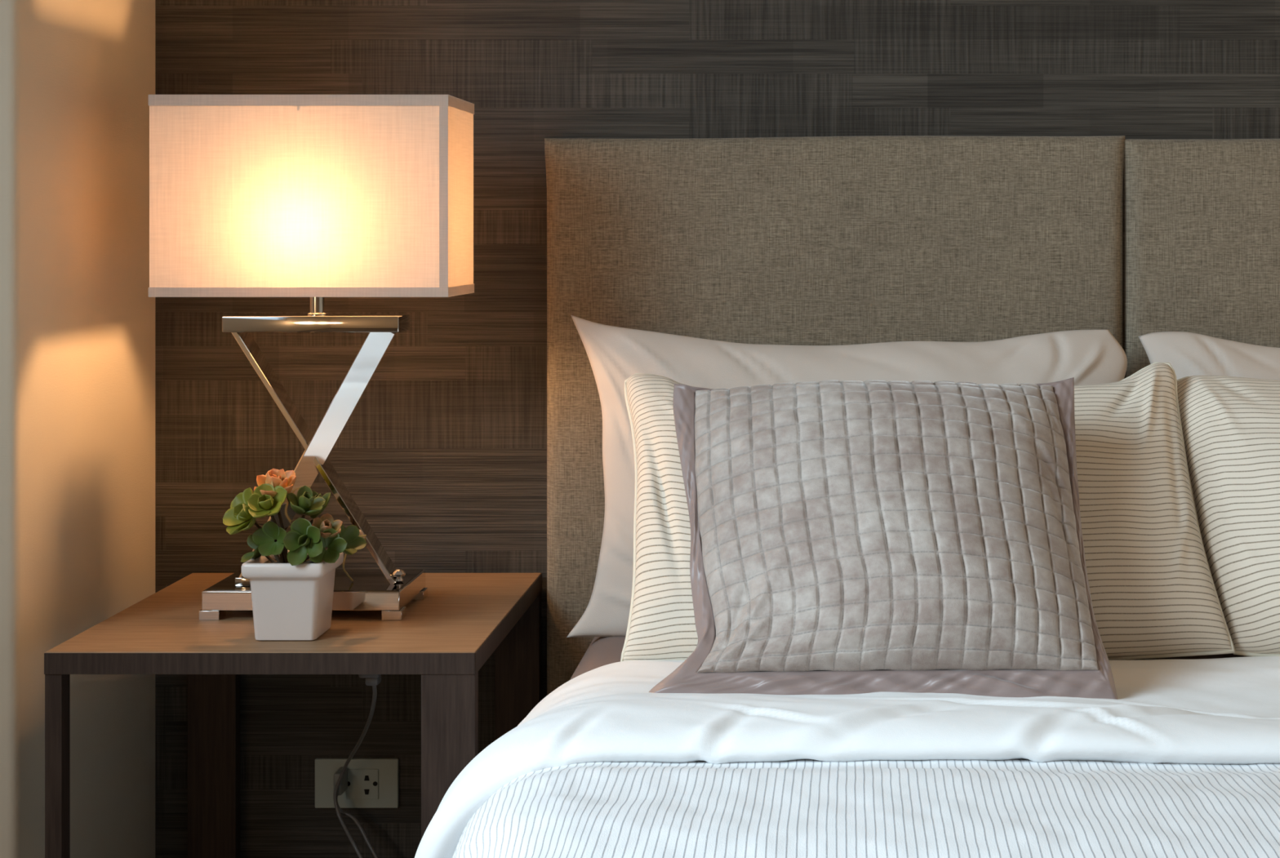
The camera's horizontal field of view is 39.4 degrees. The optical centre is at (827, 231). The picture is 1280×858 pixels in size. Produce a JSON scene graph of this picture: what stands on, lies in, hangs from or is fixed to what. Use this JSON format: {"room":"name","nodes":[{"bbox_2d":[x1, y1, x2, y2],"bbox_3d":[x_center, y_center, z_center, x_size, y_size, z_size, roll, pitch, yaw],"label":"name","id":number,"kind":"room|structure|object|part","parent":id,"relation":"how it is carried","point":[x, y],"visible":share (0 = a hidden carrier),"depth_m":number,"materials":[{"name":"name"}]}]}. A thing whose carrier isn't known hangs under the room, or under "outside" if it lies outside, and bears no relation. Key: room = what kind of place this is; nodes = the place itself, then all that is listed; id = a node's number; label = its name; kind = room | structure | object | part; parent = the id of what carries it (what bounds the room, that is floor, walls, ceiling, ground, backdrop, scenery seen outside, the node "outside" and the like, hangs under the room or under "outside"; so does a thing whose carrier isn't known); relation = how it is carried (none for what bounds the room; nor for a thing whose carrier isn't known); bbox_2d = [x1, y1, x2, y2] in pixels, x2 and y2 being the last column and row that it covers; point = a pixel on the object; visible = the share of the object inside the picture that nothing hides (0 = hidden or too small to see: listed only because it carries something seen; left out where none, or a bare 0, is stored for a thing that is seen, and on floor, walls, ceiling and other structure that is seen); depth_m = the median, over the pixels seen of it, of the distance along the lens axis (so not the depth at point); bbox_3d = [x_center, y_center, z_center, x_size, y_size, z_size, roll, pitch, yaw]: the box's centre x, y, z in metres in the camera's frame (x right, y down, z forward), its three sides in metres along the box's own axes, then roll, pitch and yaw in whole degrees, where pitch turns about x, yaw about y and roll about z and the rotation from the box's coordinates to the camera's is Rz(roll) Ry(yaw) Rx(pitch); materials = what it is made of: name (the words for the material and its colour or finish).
{"room":"bedroom","nodes":[
{"label":"bedroom","id":0,"kind":"room"},
{"bbox_2d":[0,0,155,857],"bbox_3d":[-1.393,-0.202,2.377,0.814,2.500,0.445,0,0,0],"label":"wall","id":1,"kind":"structure","parent":0,"point":[77,77],"depth_m":2.34,"materials":[{"name":"beige paint"}]},
{"bbox_2d":[241,549,343,640],"bbox_3d":[-0.660,0.450,2.190,0.100,0.097,0.097,0,0,0],"label":"pot","id":2,"kind":"object","parent":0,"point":[292,592],"depth_m":2.15,"materials":[{"name":"white ceramic"}]},
{"bbox_2d":[155,0,1279,857],"bbox_3d":[1.007,-0.202,2.660,4.386,2.500,0.120,0,0,0],"label":"wall","id":3,"kind":"structure","parent":0,"point":[442,452],"depth_m":2.60,"materials":[{"name":"brown wood"}]},
{"bbox_2d":[315,758,399,808],"bbox_3d":[-0.690,0.808,2.594,0.122,0.072,0.010,0,0,0],"label":"wall socket","id":4,"kind":"object","parent":3,"relation":"attached to","point":[372,783],"visible":1,"depth_m":2.59,"materials":[{"name":"grey plastic"}]},
{"bbox_3d":[0.700,1.098,0.060,5.000,0.100,5.320,0,0,0],"label":"floor","id":5,"kind":"structure","parent":0,"visible":0},
{"bbox_2d":[44,573,542,857],"bbox_3d":[-0.672,0.773,2.343,0.511,0.550,0.490,0,0,0],"label":"nightstand","id":6,"kind":"object","parent":5,"relation":"on","point":[445,637],"visible":0.87,"depth_m":2.19,"materials":[{"name":"brown wood"}]},
{"bbox_3d":[-0.918,0.786,2.112,0.020,0.524,0.024,0,0,0],"label":"leg","id":7,"kind":"part","parent":6,"relation":"part of","materials":[{"name":"brown wood"}]},
{"bbox_3d":[-0.893,0.786,2.578,0.070,0.524,0.020,0,0,0],"label":"leg","id":8,"kind":"part","parent":6,"relation":"part of","materials":[{"name":"brown wood"}]},
{"bbox_2d":[222,468,367,640],"bbox_3d":[-0.660,0.396,2.187,0.172,0.205,0.104,0,0,0],"label":"potted succulent","id":9,"kind":"object","parent":6,"relation":"on","point":[291,578],"visible":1,"depth_m":2.15,"materials":[{"name":"green plant"}]},
{"bbox_3d":[-0.691,0.383,2.185,0.038,0.057,0.006,0,0,0],"label":"stem","id":10,"kind":"part","parent":9,"relation":"part of","materials":[{"name":"brown"}]},
{"bbox_3d":[-0.687,0.406,2.192,0.026,0.020,0.005,0,0,10],"label":"stem","id":11,"kind":"part","parent":9,"relation":"part of","materials":[{"name":"brown plant"}]},
{"bbox_3d":[-0.673,0.376,2.174,0.022,0.069,0.016,0,0,0],"label":"stem","id":12,"kind":"part","parent":9,"relation":"part of","materials":[{"name":"brown"}]},
{"bbox_3d":[-0.671,0.396,2.176,0.006,0.032,0.014,0,0,33],"label":"stem","id":13,"kind":"part","parent":9,"relation":"part of","materials":[{"name":"brown plant"}]},
{"bbox_3d":[-0.677,0.372,2.195,0.022,0.078,0.006,0,0,39],"label":"stem","id":14,"kind":"part","parent":9,"relation":"part of","materials":[{"name":"brown"}]},
{"bbox_3d":[-0.632,0.401,2.174,0.039,0.026,0.017,0,0,0],"label":"stem","id":15,"kind":"part","parent":9,"relation":"part of","materials":[{"name":"brown"}]},
{"bbox_2d":[148,94,474,620],"bbox_3d":[-0.676,0.161,2.346,0.383,0.673,0.167,0,0,0],"label":"table lamp","id":16,"kind":"object","parent":6,"relation":"on","point":[317,197],"visible":0.93,"depth_m":2.26,"materials":[{"name":"white fabric"}]},
{"bbox_3d":[-0.676,0.077,2.346,0.383,0.012,0.167,0,0,0],"label":"shade trim","id":17,"kind":"part","parent":16,"relation":"part of","materials":[{"name":"beige fabric"}]},
{"bbox_3d":[-0.676,-0.168,2.346,0.383,0.014,0.167,0,0,0],"label":"shade trim","id":18,"kind":"part","parent":16,"relation":"part of","materials":[{"name":"beige fabric"}]},
{"bbox_3d":[-0.676,0.461,2.346,0.248,0.001,0.142,0,0,0],"label":"mirror plate","id":19,"kind":"part","parent":16,"relation":"part of","materials":[{"name":"grey metal"}]},
{"bbox_3d":[-0.676,0.121,2.346,0.231,0.021,0.063,0,0,0],"label":"plate","id":20,"kind":"part","parent":16,"relation":"part of","materials":[{"name":"silver metal"}]},
{"bbox_3d":[-0.676,0.066,2.346,0.034,0.090,0.034,0,0,0],"label":"stem","id":21,"kind":"part","parent":16,"relation":"part of","materials":[{"name":"silver metal"}]},
{"bbox_3d":[-0.621,0.426,2.304,0.029,0.067,0.047,0,0,-39],"label":"lamp cord","id":22,"kind":"part","parent":16,"relation":"part of","materials":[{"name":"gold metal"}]},
{"bbox_3d":[-0.490,-0.045,2.263,0.011,0.232,0.001,0,0,0],"label":"corner trim","id":23,"kind":"part","parent":16,"relation":"part of","materials":[{"name":"grey fabric"}]},
{"bbox_2d":[333,674,381,857],"bbox_3d":[-0.606,0.731,2.367,0.078,0.414,0.493,0,0,-19],"label":"power cable","id":24,"kind":"object","parent":6,"relation":"hanging from","point":[340,776],"visible":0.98,"depth_m":2.53,"materials":[{"name":"grey rubber"}]},
{"bbox_3d":[-0.450,0.786,2.110,0.064,0.524,0.020,0,0,0],"label":"leg","id":25,"kind":"part","parent":6,"relation":"part of","materials":[{"name":"brown wood"}]},
{"bbox_3d":[-0.450,0.786,2.578,0.064,0.524,0.020,0,0,0],"label":"leg","id":26,"kind":"part","parent":6,"relation":"part of","materials":[{"name":"brown wood"}]},
{"bbox_2d":[544,135,1279,695],"bbox_3d":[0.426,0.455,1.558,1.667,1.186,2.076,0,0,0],"label":"headboard","id":27,"kind":"object","parent":5,"relation":"on","point":[868,239],"visible":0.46,"depth_m":2.52,"materials":[{"name":"beige fabric"}]},
{"bbox_2d":[569,636,1248,679],"bbox_3d":[0.430,0.655,1.518,1.516,0.245,1.975,0,0,0],"label":"mattress","id":28,"kind":"object","parent":27,"relation":"on","point":[602,651],"visible":0.12,"depth_m":2.23,"materials":[{"name":"white fabric"}]},
{"bbox_2d":[566,315,1127,637],"bbox_3d":[0.028,0.329,2.388,0.766,0.428,0.153,0,0,0],"label":"pillow","id":29,"kind":"object","parent":28,"relation":"on","point":[615,354],"visible":0.3,"depth_m":2.39,"materials":[{"name":"white fabric"}]},
{"bbox_2d":[414,656,1279,857],"bbox_3d":[0.444,0.675,1.370,1.712,0.426,1.540,0,0,0],"label":"duvet","id":30,"kind":"object","parent":28,"relation":"on","point":[1184,762],"visible":0.89,"depth_m":1.64,"materials":[{"name":"white fabric"}]},
{"bbox_2d":[648,377,1117,699],"bbox_3d":[0.057,0.337,2.010,0.502,0.325,0.305,0,0,0],"label":"cushion","id":31,"kind":"object","parent":30,"relation":"on","point":[848,537],"visible":0.98,"depth_m":1.92,"materials":[{"name":"grey fabric"}]},
{"bbox_2d":[620,362,1235,662],"bbox_3d":[0.109,0.347,2.198,0.750,0.353,0.251,0,0,0],"label":"striped pillow","id":32,"kind":"object","parent":30,"relation":"on","point":[1153,594],"visible":0.37,"depth_m":2.15,"materials":[{"name":"beige fabric"}]},
{"bbox_2d":[1177,375,1279,656],"bbox_3d":[0.811,0.347,2.223,0.716,0.329,0.267,0,0,0],"label":"striped pillow","id":33,"kind":"object","parent":30,"relation":"on","point":[1230,424],"visible":0.93,"depth_m":2.19,"materials":[{"name":"beige fabric"}]},
{"bbox_2d":[1138,331,1279,380],"bbox_3d":[0.807,0.342,2.392,0.770,0.406,0.150,0,0,0],"label":"pillow","id":34,"kind":"object","parent":28,"relation":"on","point":[1188,353],"visible":0.18,"depth_m":2.42,"materials":[{"name":"white fabric"}]},
{"bbox_3d":[0.841,0.346,2.557,0.838,0.963,0.078,0,0,0],"label":"headboard panel","id":35,"kind":"part","parent":27,"relation":"part of","materials":[{"name":"beige fabric"}]}
]}

